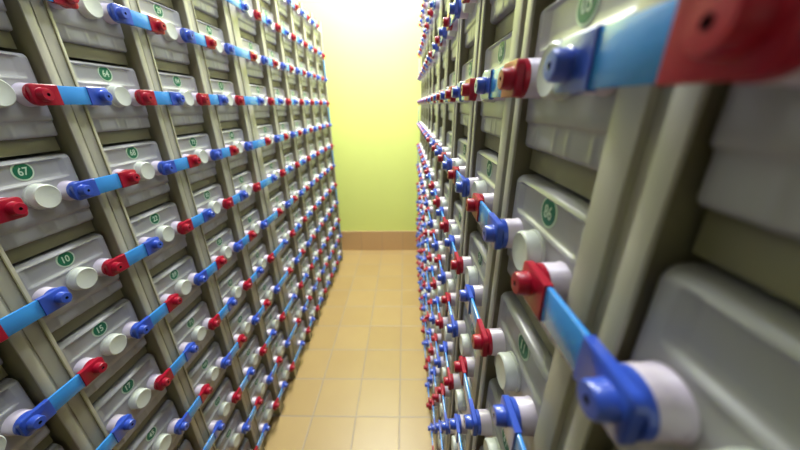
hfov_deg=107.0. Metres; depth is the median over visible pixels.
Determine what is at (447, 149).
cell
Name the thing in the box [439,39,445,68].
cell
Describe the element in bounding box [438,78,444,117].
cell
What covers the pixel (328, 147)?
bar
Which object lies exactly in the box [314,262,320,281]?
cell
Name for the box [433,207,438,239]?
cell
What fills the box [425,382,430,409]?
bar
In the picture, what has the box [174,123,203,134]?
shelf
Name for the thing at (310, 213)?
bar
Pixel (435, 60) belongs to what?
cell
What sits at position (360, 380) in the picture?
floor
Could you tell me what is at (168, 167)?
bar
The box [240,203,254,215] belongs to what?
shelf
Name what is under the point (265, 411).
cell
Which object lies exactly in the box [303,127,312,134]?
bar
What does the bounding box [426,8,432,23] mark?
bar
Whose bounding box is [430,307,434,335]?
cell
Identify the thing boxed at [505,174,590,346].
cell
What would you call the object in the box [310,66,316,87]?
cell
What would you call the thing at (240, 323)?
cell
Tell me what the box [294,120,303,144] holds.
cell
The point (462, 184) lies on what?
bar
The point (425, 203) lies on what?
bar
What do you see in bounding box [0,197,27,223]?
bar
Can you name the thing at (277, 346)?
cell
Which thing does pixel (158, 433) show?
cell
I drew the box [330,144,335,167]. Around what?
bar
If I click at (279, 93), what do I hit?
cell
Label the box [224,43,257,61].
bar
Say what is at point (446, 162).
bar
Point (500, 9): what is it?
cell
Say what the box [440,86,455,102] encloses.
bar
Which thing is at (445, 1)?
cell
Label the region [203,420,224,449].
bar
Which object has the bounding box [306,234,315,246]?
bar
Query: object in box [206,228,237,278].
cell
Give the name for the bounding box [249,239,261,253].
shelf
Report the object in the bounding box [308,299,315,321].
cell
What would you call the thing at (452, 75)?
cell
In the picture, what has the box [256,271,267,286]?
shelf
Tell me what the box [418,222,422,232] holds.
bar
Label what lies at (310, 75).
bar
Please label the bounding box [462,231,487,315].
cell
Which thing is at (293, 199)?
bar
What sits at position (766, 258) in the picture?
shelf
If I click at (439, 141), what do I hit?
cell
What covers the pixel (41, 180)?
cell
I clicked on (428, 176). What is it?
bar
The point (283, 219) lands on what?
shelf
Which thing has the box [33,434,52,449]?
shelf
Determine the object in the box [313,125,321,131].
bar
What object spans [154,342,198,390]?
bar
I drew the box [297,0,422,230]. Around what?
wall
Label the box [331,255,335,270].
cell
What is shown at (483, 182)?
cell
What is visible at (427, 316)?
bar
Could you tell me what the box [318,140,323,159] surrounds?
cell
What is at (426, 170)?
bar
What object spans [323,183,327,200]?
cell
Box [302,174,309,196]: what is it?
cell
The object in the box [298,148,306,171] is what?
cell
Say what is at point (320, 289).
cell
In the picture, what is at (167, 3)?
shelf
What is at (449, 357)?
cell
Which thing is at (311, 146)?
cell
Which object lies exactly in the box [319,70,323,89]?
cell
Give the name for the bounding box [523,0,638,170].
cell
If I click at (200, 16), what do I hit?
shelf
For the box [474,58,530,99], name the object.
bar
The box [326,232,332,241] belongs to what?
bar
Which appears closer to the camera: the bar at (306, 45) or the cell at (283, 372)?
the cell at (283, 372)
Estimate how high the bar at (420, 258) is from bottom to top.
0.033 m
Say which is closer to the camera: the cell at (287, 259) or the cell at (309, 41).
the cell at (287, 259)
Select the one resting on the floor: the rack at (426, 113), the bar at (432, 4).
the rack at (426, 113)
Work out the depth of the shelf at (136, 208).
0.70 m
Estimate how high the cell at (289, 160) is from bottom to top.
0.124 m
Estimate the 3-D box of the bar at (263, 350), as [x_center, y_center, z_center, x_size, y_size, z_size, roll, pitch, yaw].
[-0.542,0.485,1.226,0.022,0.033,0.134,0,22,1]
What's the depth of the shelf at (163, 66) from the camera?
0.78 m
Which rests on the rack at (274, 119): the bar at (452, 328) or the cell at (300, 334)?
the cell at (300, 334)
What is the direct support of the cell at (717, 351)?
on the rack at (645, 217)
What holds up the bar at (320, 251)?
attached to the cell at (315, 250)
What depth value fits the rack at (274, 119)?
1.58 m
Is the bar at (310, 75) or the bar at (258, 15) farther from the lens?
the bar at (310, 75)
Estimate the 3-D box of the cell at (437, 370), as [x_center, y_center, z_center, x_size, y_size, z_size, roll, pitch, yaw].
[0.259,0.518,1.125,0.256,0.124,0.152,0,22,1]
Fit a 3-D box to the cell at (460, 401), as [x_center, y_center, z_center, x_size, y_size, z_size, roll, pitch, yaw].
[0.249,0.383,0.639,0.256,0.124,0.152,0,22,1]
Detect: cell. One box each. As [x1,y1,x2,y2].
[0,0,12,30]
[0,51,56,140]
[0,153,92,251]
[0,378,49,449]
[12,233,121,332]
[45,443,63,449]
[47,0,126,52]
[57,299,145,397]
[70,60,149,131]
[92,353,166,449]
[102,141,169,206]
[126,400,183,449]
[129,202,186,269]
[138,0,189,64]
[152,255,201,322]
[159,72,203,125]
[171,301,214,367]
[176,133,216,183]
[177,439,192,449]
[188,342,225,407]
[192,0,217,17]
[192,183,227,233]
[197,20,228,71]
[202,377,235,434]
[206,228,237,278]
[210,79,238,121]
[215,409,244,449]
[218,267,246,317]
[221,129,247,168]
[229,303,254,352]
[232,171,255,210]
[235,0,255,35]
[238,437,250,449]
[239,335,261,383]
[241,38,262,77]
[241,209,262,248]
[247,364,267,407]
[249,84,269,117]
[250,243,268,283]
[255,390,273,433]
[257,124,275,156]
[257,275,274,315]
[261,6,275,44]
[264,159,280,192]
[264,304,280,337]
[268,49,281,81]
[270,191,285,224]
[270,330,285,364]
[274,88,286,115]
[276,221,290,254]
[276,354,290,390]
[278,0,287,17]
[279,122,290,149]
[280,19,291,51]
[281,248,294,282]
[284,153,294,179]
[285,56,295,84]
[286,274,298,301]
[289,181,299,208]
[290,90,300,114]
[290,298,302,326]
[292,0,300,26]
[293,208,302,235]
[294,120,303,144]
[295,30,303,57]
[295,320,305,349]
[297,233,305,260]
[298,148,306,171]
[299,62,307,86]
[301,256,309,277]
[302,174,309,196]
[303,7,310,34]
[303,92,310,113]
[304,278,312,299]
[305,198,312,221]
[306,119,313,139]
[307,38,314,62]
[308,221,315,243]
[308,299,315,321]
[309,144,315,164]
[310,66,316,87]
[311,242,318,263]
[312,167,318,188]
[313,93,319,112]
[314,18,320,40]
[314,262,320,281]
[315,190,320,210]
[316,44,321,65]
[316,117,321,136]
[317,282,323,300]
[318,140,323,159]
[318,211,323,230]
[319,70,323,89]
[320,231,325,249]
[321,94,326,111]
[321,162,325,180]
[322,249,327,265]
[323,116,328,133]
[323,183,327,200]
[325,202,330,218]
[325,267,329,284]
[326,138,330,154]
[327,221,331,234]
[328,158,331,174]
[329,238,333,252]
[330,177,334,193]
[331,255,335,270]
[332,195,335,209]
[333,212,337,224]
[335,229,339,241]
[337,245,341,255]
[425,182,428,199]
[425,324,428,339]
[426,274,430,299]
[427,228,431,244]
[427,248,430,274]
[428,196,432,217]
[428,364,432,388]
[429,17,433,41]
[429,158,433,181]
[429,341,433,363]
[430,123,435,151]
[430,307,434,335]
[431,274,435,306]
[431,406,436,432]
[432,52,437,75]
[432,84,436,115]
[432,251,436,273]
[432,366,438,405]
[433,0,439,32]
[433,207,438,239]
[433,344,439,376]
[434,169,440,196]
[435,307,441,343]
[436,126,442,162]
[436,266,443,308]
[437,418,445,449]
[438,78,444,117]
[438,230,446,270]
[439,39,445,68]
[439,394,448,433]
[440,181,448,219]
[441,341,451,396]
[442,131,451,157]
[443,307,454,356]
[444,0,447,14]
[444,71,454,120]
[445,256,457,311]
[447,19,457,60]
[448,200,462,254]
[449,404,465,449]
[452,138,466,198]
[453,354,471,438]
[455,59,472,125]
[457,302,475,385]
[459,0,476,47]
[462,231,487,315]
[468,149,498,229]
[475,32,511,136]
[478,377,508,449]
[488,291,552,449]
[490,0,515,24]
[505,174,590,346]
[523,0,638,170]
[609,262,799,449]
[697,70,799,238]
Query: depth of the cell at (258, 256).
1.20 m
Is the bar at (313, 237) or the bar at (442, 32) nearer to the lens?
the bar at (442, 32)
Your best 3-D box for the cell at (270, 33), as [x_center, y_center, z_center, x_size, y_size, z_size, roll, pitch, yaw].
[-0.684,-0.866,1.287,0.256,0.124,0.152,0,22,1]
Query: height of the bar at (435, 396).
0.033 m
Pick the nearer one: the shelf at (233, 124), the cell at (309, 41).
the shelf at (233, 124)
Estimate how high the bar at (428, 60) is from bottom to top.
0.033 m
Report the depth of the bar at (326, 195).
2.08 m
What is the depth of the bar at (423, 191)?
1.61 m
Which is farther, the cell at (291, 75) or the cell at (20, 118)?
the cell at (291, 75)
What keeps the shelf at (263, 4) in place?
attached to the rack at (274, 119)
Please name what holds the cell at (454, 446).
on the rack at (645, 217)
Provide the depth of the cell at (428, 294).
1.54 m
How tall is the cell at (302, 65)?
0.124 m
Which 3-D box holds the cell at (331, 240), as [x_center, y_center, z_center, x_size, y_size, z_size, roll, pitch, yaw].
[-0.660,0.195,2.363,0.256,0.124,0.152,0,22,1]
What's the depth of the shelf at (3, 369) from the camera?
0.45 m
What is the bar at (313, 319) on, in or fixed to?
attached to the cell at (300, 334)
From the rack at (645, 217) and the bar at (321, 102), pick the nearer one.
the rack at (645, 217)
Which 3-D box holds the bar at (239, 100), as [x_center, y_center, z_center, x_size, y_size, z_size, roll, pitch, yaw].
[-0.548,-0.459,1.093,0.022,0.033,0.194,0,22,1]
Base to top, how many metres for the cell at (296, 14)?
0.124 m
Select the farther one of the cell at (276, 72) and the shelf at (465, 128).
the cell at (276, 72)
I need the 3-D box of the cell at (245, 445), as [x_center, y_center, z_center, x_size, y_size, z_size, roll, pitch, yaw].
[-0.682,0.885,1.067,0.256,0.124,0.152,0,22,1]
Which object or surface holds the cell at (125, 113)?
on the rack at (32, 356)
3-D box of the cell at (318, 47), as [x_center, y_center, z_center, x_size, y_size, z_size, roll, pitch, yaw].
[-0.671,-1.166,2.029,0.256,0.124,0.152,0,22,1]
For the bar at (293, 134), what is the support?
attached to the cell at (284, 126)
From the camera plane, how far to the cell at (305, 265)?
1.74 m
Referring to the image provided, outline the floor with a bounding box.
[263,250,435,449]
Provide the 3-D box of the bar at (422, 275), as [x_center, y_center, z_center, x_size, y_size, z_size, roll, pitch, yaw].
[0.130,0.307,1.647,0.022,0.033,0.134,0,22,1]
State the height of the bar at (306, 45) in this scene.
0.033 m
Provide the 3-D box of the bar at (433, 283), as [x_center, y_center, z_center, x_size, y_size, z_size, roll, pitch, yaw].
[0.119,0.194,1.105,0.022,0.033,0.134,0,22,1]
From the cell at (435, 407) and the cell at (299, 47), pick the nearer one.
the cell at (435, 407)
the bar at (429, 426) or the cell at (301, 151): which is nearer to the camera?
the bar at (429, 426)
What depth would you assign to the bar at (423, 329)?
1.73 m
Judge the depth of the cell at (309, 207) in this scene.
1.82 m
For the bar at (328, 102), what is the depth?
2.21 m
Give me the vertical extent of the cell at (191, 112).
0.124 m
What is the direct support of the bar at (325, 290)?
attached to the cell at (327, 276)
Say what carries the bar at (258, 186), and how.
attached to the cell at (271, 166)
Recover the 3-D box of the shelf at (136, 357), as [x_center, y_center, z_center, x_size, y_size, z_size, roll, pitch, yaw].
[-0.737,0.315,0.622,0.287,0.024,0.153,0,22,1]
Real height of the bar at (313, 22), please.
0.033 m
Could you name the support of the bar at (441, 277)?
attached to the cell at (441, 248)
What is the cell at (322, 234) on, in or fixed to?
on the rack at (274, 119)
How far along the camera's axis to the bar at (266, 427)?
1.18 m
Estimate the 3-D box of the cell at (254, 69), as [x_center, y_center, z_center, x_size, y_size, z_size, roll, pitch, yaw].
[-0.686,-0.648,1.159,0.256,0.124,0.152,0,22,1]
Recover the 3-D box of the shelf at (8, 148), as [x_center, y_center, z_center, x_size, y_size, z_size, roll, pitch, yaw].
[-0.742,-0.114,0.448,0.287,0.024,0.153,0,22,1]
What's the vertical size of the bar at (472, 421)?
0.033 m
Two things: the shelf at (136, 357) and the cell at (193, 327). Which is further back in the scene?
the cell at (193, 327)
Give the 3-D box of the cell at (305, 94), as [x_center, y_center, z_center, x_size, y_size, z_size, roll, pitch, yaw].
[-0.674,-0.730,1.773,0.256,0.124,0.152,0,22,1]
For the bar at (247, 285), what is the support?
attached to the cell at (231, 286)
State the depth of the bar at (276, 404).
1.33 m
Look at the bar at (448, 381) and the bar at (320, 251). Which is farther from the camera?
the bar at (320, 251)
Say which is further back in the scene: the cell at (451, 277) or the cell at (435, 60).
the cell at (435, 60)
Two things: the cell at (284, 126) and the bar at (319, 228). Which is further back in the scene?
the bar at (319, 228)
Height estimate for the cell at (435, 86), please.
0.124 m
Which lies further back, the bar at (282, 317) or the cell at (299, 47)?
the cell at (299, 47)
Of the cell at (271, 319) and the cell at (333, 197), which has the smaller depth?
the cell at (271, 319)
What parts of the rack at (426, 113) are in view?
closing panel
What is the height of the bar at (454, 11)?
0.033 m
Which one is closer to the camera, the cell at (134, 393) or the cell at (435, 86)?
the cell at (134, 393)
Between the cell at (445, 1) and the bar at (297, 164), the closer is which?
the cell at (445, 1)
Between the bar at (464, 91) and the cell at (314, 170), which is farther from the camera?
the cell at (314, 170)
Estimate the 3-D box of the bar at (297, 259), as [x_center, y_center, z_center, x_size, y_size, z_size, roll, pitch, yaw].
[-0.536,0.169,1.595,0.022,0.033,0.134,0,22,1]
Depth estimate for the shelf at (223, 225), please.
0.94 m
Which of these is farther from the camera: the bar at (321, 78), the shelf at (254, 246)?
the bar at (321, 78)
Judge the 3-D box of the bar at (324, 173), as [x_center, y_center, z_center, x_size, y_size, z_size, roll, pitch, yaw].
[-0.530,-0.341,2.036,0.022,0.033,0.134,0,22,1]
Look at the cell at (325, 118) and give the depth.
2.22 m
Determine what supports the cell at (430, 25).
on the rack at (426, 113)
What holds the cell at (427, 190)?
on the rack at (426, 113)
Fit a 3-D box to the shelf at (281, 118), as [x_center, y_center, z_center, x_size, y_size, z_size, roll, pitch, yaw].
[-0.725,-0.511,1.431,0.287,0.024,0.153,0,22,1]
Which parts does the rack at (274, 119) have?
closing panel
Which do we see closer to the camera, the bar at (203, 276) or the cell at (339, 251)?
the bar at (203, 276)
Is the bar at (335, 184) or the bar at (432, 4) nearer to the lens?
the bar at (432, 4)
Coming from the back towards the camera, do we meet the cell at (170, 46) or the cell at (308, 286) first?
the cell at (308, 286)
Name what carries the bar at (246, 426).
attached to the cell at (230, 438)
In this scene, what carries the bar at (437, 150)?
attached to the cell at (447, 149)
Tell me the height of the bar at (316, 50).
0.033 m
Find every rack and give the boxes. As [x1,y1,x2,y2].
[0,0,297,449]
[229,0,342,368]
[418,0,439,354]
[428,0,799,449]
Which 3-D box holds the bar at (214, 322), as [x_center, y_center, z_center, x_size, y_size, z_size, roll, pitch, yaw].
[-0.548,0.274,0.925,0.022,0.033,0.134,0,22,1]
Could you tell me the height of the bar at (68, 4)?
0.033 m
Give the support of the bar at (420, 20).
attached to the cell
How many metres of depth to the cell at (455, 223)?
0.70 m
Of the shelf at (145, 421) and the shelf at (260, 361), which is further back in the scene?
the shelf at (260, 361)
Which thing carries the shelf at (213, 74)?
attached to the rack at (32, 356)
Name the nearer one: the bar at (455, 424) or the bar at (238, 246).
the bar at (455, 424)
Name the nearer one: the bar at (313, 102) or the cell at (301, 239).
the cell at (301, 239)
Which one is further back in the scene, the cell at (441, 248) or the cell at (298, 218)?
the cell at (298, 218)
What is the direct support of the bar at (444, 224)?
attached to the cell at (443, 200)
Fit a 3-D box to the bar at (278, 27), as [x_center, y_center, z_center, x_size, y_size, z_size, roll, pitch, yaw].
[-0.544,-0.906,1.377,0.022,0.033,0.134,0,22,1]
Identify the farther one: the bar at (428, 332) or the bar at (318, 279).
the bar at (318, 279)
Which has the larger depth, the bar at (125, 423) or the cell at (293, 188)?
the cell at (293, 188)
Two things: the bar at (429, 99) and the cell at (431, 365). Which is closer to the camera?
the bar at (429, 99)
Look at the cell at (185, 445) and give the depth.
0.80 m
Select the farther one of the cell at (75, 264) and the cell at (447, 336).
the cell at (447, 336)
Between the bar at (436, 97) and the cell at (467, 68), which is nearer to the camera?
the cell at (467, 68)
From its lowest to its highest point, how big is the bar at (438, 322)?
0.033 m
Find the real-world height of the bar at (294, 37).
0.033 m
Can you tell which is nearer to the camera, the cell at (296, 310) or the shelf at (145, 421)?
the shelf at (145, 421)
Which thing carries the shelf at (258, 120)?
attached to the rack at (274, 119)
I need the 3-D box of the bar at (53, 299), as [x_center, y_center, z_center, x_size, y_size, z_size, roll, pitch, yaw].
[-0.558,0.138,0.439,0.022,0.033,0.134,0,22,1]
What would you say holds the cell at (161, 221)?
on the rack at (32, 356)
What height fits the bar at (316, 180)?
0.033 m
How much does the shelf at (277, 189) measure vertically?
0.024 m
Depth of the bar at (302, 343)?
1.53 m
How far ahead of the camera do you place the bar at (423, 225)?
1.49 m
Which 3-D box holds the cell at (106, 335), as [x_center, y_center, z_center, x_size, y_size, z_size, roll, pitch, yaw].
[-0.693,0.246,0.593,0.256,0.124,0.152,0,22,1]
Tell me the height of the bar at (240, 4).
0.033 m
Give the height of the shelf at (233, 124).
0.024 m
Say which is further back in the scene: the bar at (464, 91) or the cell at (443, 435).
the cell at (443, 435)
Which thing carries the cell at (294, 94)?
on the rack at (274, 119)
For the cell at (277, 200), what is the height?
0.124 m
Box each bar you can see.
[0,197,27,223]
[0,286,71,342]
[12,357,107,436]
[22,83,112,105]
[47,0,78,8]
[66,169,139,199]
[96,414,135,449]
[101,237,162,275]
[107,3,166,34]
[130,293,181,338]
[134,90,184,105]
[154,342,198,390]
[157,154,200,174]
[174,384,212,434]
[177,208,214,234]
[180,28,216,49]
[193,256,226,285]
[196,93,228,105]
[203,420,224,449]
[208,297,237,329]
[210,145,238,160]
[220,334,246,368]
[222,190,248,208]
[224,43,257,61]
[225,0,248,12]
[231,367,255,402]
[233,230,256,251]
[235,95,264,105]
[241,396,262,433]
[243,266,263,290]
[244,137,271,150]
[251,299,270,324]
[252,174,277,191]
[253,10,272,26]
[254,423,269,449]
[259,329,276,355]
[260,208,282,228]
[261,56,278,67]
[266,356,282,384]
[267,239,288,262]
[268,97,283,105]
[273,267,292,293]
[273,381,287,409]
[274,133,288,142]
[275,23,289,36]
[279,293,297,321]
[280,62,293,71]
[280,166,293,176]
[284,318,301,347]
[285,98,298,105]
[285,195,297,207]
[286,0,298,10]
[289,340,304,371]
[290,130,302,137]
[290,223,301,237]
[291,33,302,44]
[294,249,305,263]
[295,67,306,75]
[295,159,305,167]
[298,273,308,288]
[299,99,309,104]
[299,186,309,196]
[300,9,309,20]
[302,295,312,312]
[303,41,313,50]
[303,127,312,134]
[303,211,312,222]
[306,153,315,161]
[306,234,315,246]
[306,316,315,333]
[307,71,315,78]
[309,256,318,269]
[310,19,318,28]
[310,100,318,104]
[310,178,318,186]
[313,48,321,55]
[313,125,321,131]
[313,201,321,210]
[313,277,320,291]
[315,297,323,311]
[316,75,323,80]
[316,149,323,155]
[316,222,323,233]
[318,243,325,254]
[319,100,326,104]
[319,171,326,179]
[321,193,328,200]
[321,262,328,274]
[322,53,327,81]
[323,281,330,293]
[324,145,330,151]
[324,213,330,221]
[326,101,331,126]
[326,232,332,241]
[328,186,334,193]
[328,250,334,260]
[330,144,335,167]
[330,267,335,277]
[334,183,338,204]
[338,218,341,237]
[418,18,422,27]
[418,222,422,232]
[419,200,422,209]
[419,256,423,269]
[420,7,424,18]
[420,185,425,195]
[420,210,424,221]
[420,234,423,246]
[420,295,424,311]
[420,316,424,333]
[421,0,426,8]
[421,33,425,42]
[421,248,426,263]
[421,272,425,288]
[422,62,427,70]
[422,194,427,206]
[422,222,426,236]
[422,317,428,347]
[422,340,427,371]
[423,22,428,34]
[423,164,428,174]
[423,266,430,292]
[423,293,429,320]
[424,238,431,261]
[425,56,431,65]
[425,173,433,190]
[425,207,432,227]
[425,356,432,383]
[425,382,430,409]
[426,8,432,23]
[426,136,435,146]
[426,328,433,355]
[427,93,435,103]
[427,298,434,324]
[428,42,438,58]
[428,265,436,289]
[428,423,433,449]
[429,0,435,9]
[429,229,437,250]
[429,396,437,433]
[430,189,439,207]
[430,366,438,402]
[431,143,441,157]
[431,333,440,368]
[432,296,442,328]
[433,90,443,102]
[434,254,445,283]
[435,26,446,46]
[435,420,442,449]
[436,207,448,232]
[437,383,449,434]
[438,152,451,171]
[439,341,453,389]
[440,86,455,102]
[441,292,457,337]
[442,0,460,30]
[444,235,463,274]
[447,166,469,196]
[449,414,462,449]
[451,78,476,101]
[453,356,480,435]
[459,284,492,356]
[465,193,508,249]
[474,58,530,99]
[492,395,525,449]
[511,261,659,444]
[543,0,799,94]
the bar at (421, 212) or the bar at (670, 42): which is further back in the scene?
the bar at (421, 212)
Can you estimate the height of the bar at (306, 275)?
0.033 m
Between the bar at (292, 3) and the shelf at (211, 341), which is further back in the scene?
the bar at (292, 3)
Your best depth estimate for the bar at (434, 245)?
1.00 m
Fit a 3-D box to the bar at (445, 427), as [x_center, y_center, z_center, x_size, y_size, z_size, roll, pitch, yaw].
[0.114,0.487,0.791,0.022,0.033,0.134,0,22,1]
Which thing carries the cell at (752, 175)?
on the rack at (645, 217)
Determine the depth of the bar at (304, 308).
1.69 m
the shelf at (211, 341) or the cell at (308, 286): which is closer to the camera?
the shelf at (211, 341)
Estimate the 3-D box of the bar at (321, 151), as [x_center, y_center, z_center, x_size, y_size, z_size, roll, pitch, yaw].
[-0.532,-0.484,1.978,0.022,0.033,0.134,0,22,1]
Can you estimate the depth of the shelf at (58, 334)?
0.56 m
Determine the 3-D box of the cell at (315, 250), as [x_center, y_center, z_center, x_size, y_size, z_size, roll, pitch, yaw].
[-0.668,0.202,1.934,0.256,0.124,0.152,0,22,1]
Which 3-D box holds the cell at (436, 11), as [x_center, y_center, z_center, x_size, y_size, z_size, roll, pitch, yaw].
[0.254,-0.797,1.090,0.256,0.124,0.152,0,22,1]
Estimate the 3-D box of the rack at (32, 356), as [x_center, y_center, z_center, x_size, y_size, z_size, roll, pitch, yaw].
[-0.724,0.159,0.668,0.316,1.860,1.255,0,22,1]
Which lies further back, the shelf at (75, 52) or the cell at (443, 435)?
the cell at (443, 435)
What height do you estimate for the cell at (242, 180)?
0.124 m
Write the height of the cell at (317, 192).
0.124 m
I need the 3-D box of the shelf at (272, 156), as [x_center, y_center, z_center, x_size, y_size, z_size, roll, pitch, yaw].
[-0.726,-0.293,1.304,0.287,0.024,0.153,0,22,1]
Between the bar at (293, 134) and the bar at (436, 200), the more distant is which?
the bar at (293, 134)
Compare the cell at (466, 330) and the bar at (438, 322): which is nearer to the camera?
the cell at (466, 330)
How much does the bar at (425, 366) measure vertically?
0.033 m
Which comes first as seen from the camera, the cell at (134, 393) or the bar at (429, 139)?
the cell at (134, 393)
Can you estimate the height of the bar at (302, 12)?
0.033 m
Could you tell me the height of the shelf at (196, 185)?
0.024 m
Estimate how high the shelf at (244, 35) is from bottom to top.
0.024 m
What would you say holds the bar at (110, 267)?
attached to the cell at (75, 264)
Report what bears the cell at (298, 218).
on the rack at (274, 119)
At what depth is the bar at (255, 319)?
1.16 m
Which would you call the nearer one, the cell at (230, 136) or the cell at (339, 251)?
the cell at (230, 136)
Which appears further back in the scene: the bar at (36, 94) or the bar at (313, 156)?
the bar at (313, 156)
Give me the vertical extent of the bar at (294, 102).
0.033 m
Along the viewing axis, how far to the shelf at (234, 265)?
1.00 m
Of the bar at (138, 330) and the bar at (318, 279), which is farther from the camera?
the bar at (318, 279)
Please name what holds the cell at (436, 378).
on the rack at (645, 217)
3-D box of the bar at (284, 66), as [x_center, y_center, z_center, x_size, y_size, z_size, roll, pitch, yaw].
[-0.543,-0.763,1.434,0.022,0.033,0.134,0,22,1]
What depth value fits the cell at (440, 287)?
1.00 m
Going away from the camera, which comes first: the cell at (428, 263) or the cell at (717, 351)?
the cell at (717, 351)
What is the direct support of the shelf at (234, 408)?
attached to the rack at (32, 356)
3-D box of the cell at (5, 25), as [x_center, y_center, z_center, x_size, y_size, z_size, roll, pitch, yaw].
[-0.699,-0.326,0.362,0.256,0.124,0.152,0,22,1]
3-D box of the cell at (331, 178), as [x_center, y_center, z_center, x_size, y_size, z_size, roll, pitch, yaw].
[-0.662,-0.309,2.375,0.256,0.124,0.152,0,22,1]
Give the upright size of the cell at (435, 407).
0.124 m
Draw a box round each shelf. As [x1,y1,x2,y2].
[0,30,16,48]
[0,136,59,157]
[0,366,6,379]
[5,220,94,263]
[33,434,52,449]
[51,289,123,341]
[63,42,127,64]
[89,346,146,403]
[97,128,150,144]
[119,394,166,449]
[125,192,169,216]
[149,247,186,276]
[153,0,172,7]
[155,59,189,73]
[169,295,201,327]
[173,435,183,449]
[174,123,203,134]
[186,337,213,372]
[190,175,215,190]
[194,9,217,26]
[201,373,225,410]
[204,221,226,239]
[208,69,228,79]
[214,407,235,443]
[217,262,236,283]
[220,120,237,128]
[228,299,245,321]
[230,164,246,174]
[238,332,253,355]
[239,29,255,42]
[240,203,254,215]
[247,361,260,386]
[248,76,262,84]
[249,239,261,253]
[255,117,268,123]
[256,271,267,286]
[260,0,269,11]
[263,153,274,161]
[267,42,275,50]
[269,186,279,196]
[273,81,280,86]
[275,217,284,227]
[278,116,285,121]
[280,14,285,22]
[463,125,467,136]
[468,45,473,60]
[484,133,499,152]
[494,8,514,42]
[529,149,597,199]
[692,208,799,306]
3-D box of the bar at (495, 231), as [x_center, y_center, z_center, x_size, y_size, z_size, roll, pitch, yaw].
[0.105,-0.009,0.375,0.022,0.033,0.134,0,22,1]
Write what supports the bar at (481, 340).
attached to the cell at (474, 269)
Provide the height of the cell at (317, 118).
0.124 m
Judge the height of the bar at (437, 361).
0.033 m
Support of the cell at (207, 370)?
on the rack at (32, 356)
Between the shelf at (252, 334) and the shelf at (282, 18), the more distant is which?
the shelf at (282, 18)
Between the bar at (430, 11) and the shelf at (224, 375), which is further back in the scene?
the bar at (430, 11)
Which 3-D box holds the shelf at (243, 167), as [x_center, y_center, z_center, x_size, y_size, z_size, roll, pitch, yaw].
[-0.731,-0.196,1.062,0.287,0.024,0.153,0,22,1]
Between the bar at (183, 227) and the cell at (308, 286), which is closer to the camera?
the bar at (183, 227)
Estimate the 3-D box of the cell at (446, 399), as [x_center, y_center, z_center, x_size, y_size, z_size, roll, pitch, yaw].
[0.256,0.594,0.940,0.256,0.124,0.152,0,22,1]
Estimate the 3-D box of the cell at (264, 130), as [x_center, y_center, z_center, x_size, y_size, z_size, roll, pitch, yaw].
[-0.682,-0.362,1.275,0.256,0.124,0.152,0,22,1]
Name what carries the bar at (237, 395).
attached to the cell at (220, 406)
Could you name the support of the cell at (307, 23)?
on the rack at (274, 119)
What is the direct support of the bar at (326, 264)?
attached to the cell at (317, 266)
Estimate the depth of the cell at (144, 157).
0.66 m
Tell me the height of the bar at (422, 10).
0.033 m
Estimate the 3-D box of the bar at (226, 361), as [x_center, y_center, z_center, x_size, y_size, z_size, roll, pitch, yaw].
[-0.547,0.417,0.983,0.022,0.033,0.134,0,22,1]
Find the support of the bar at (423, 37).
attached to the cell
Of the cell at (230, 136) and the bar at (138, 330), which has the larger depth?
the cell at (230, 136)
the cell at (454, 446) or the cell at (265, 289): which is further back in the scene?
the cell at (265, 289)
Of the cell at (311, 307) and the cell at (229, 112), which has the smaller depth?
the cell at (229, 112)
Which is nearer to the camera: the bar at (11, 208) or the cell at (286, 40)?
the bar at (11, 208)
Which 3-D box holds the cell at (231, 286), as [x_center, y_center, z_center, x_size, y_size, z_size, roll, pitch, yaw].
[-0.685,0.239,1.021,0.256,0.124,0.152,0,22,1]
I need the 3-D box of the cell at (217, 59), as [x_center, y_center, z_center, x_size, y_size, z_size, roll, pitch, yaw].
[-0.690,-0.551,0.918,0.256,0.124,0.152,0,22,1]
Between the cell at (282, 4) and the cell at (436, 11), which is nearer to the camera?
the cell at (436, 11)
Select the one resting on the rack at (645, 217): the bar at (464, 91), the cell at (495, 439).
the cell at (495, 439)
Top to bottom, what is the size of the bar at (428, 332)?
0.033 m
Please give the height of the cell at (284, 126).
0.124 m
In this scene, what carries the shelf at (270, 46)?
attached to the rack at (274, 119)
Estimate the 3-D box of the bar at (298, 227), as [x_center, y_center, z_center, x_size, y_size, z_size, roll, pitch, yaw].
[-0.538,0.026,1.538,0.022,0.033,0.134,0,22,1]
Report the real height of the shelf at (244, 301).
0.024 m
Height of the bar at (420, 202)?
0.033 m
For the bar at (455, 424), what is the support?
attached to the cell at (460, 401)
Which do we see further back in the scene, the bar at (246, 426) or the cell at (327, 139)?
the cell at (327, 139)
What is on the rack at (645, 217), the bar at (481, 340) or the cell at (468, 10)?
the cell at (468, 10)
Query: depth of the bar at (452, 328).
0.64 m
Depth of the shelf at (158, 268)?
0.75 m
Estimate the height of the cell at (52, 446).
0.124 m
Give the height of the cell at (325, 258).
0.124 m
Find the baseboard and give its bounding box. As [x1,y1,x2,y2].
[341,231,417,249]
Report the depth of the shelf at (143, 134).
0.64 m
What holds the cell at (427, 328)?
on the rack at (426, 113)
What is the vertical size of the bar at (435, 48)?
0.033 m
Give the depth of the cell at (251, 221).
1.15 m
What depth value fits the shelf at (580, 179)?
0.25 m
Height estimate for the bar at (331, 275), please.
0.033 m
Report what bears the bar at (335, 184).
attached to the cell at (331, 178)
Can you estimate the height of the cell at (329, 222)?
0.124 m
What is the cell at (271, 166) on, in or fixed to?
on the rack at (274, 119)
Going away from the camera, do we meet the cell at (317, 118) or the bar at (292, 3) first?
the bar at (292, 3)
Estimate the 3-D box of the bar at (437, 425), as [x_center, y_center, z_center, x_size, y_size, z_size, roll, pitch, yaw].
[0.116,0.630,0.849,0.022,0.033,0.134,0,22,1]
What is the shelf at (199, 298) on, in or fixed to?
attached to the rack at (32, 356)

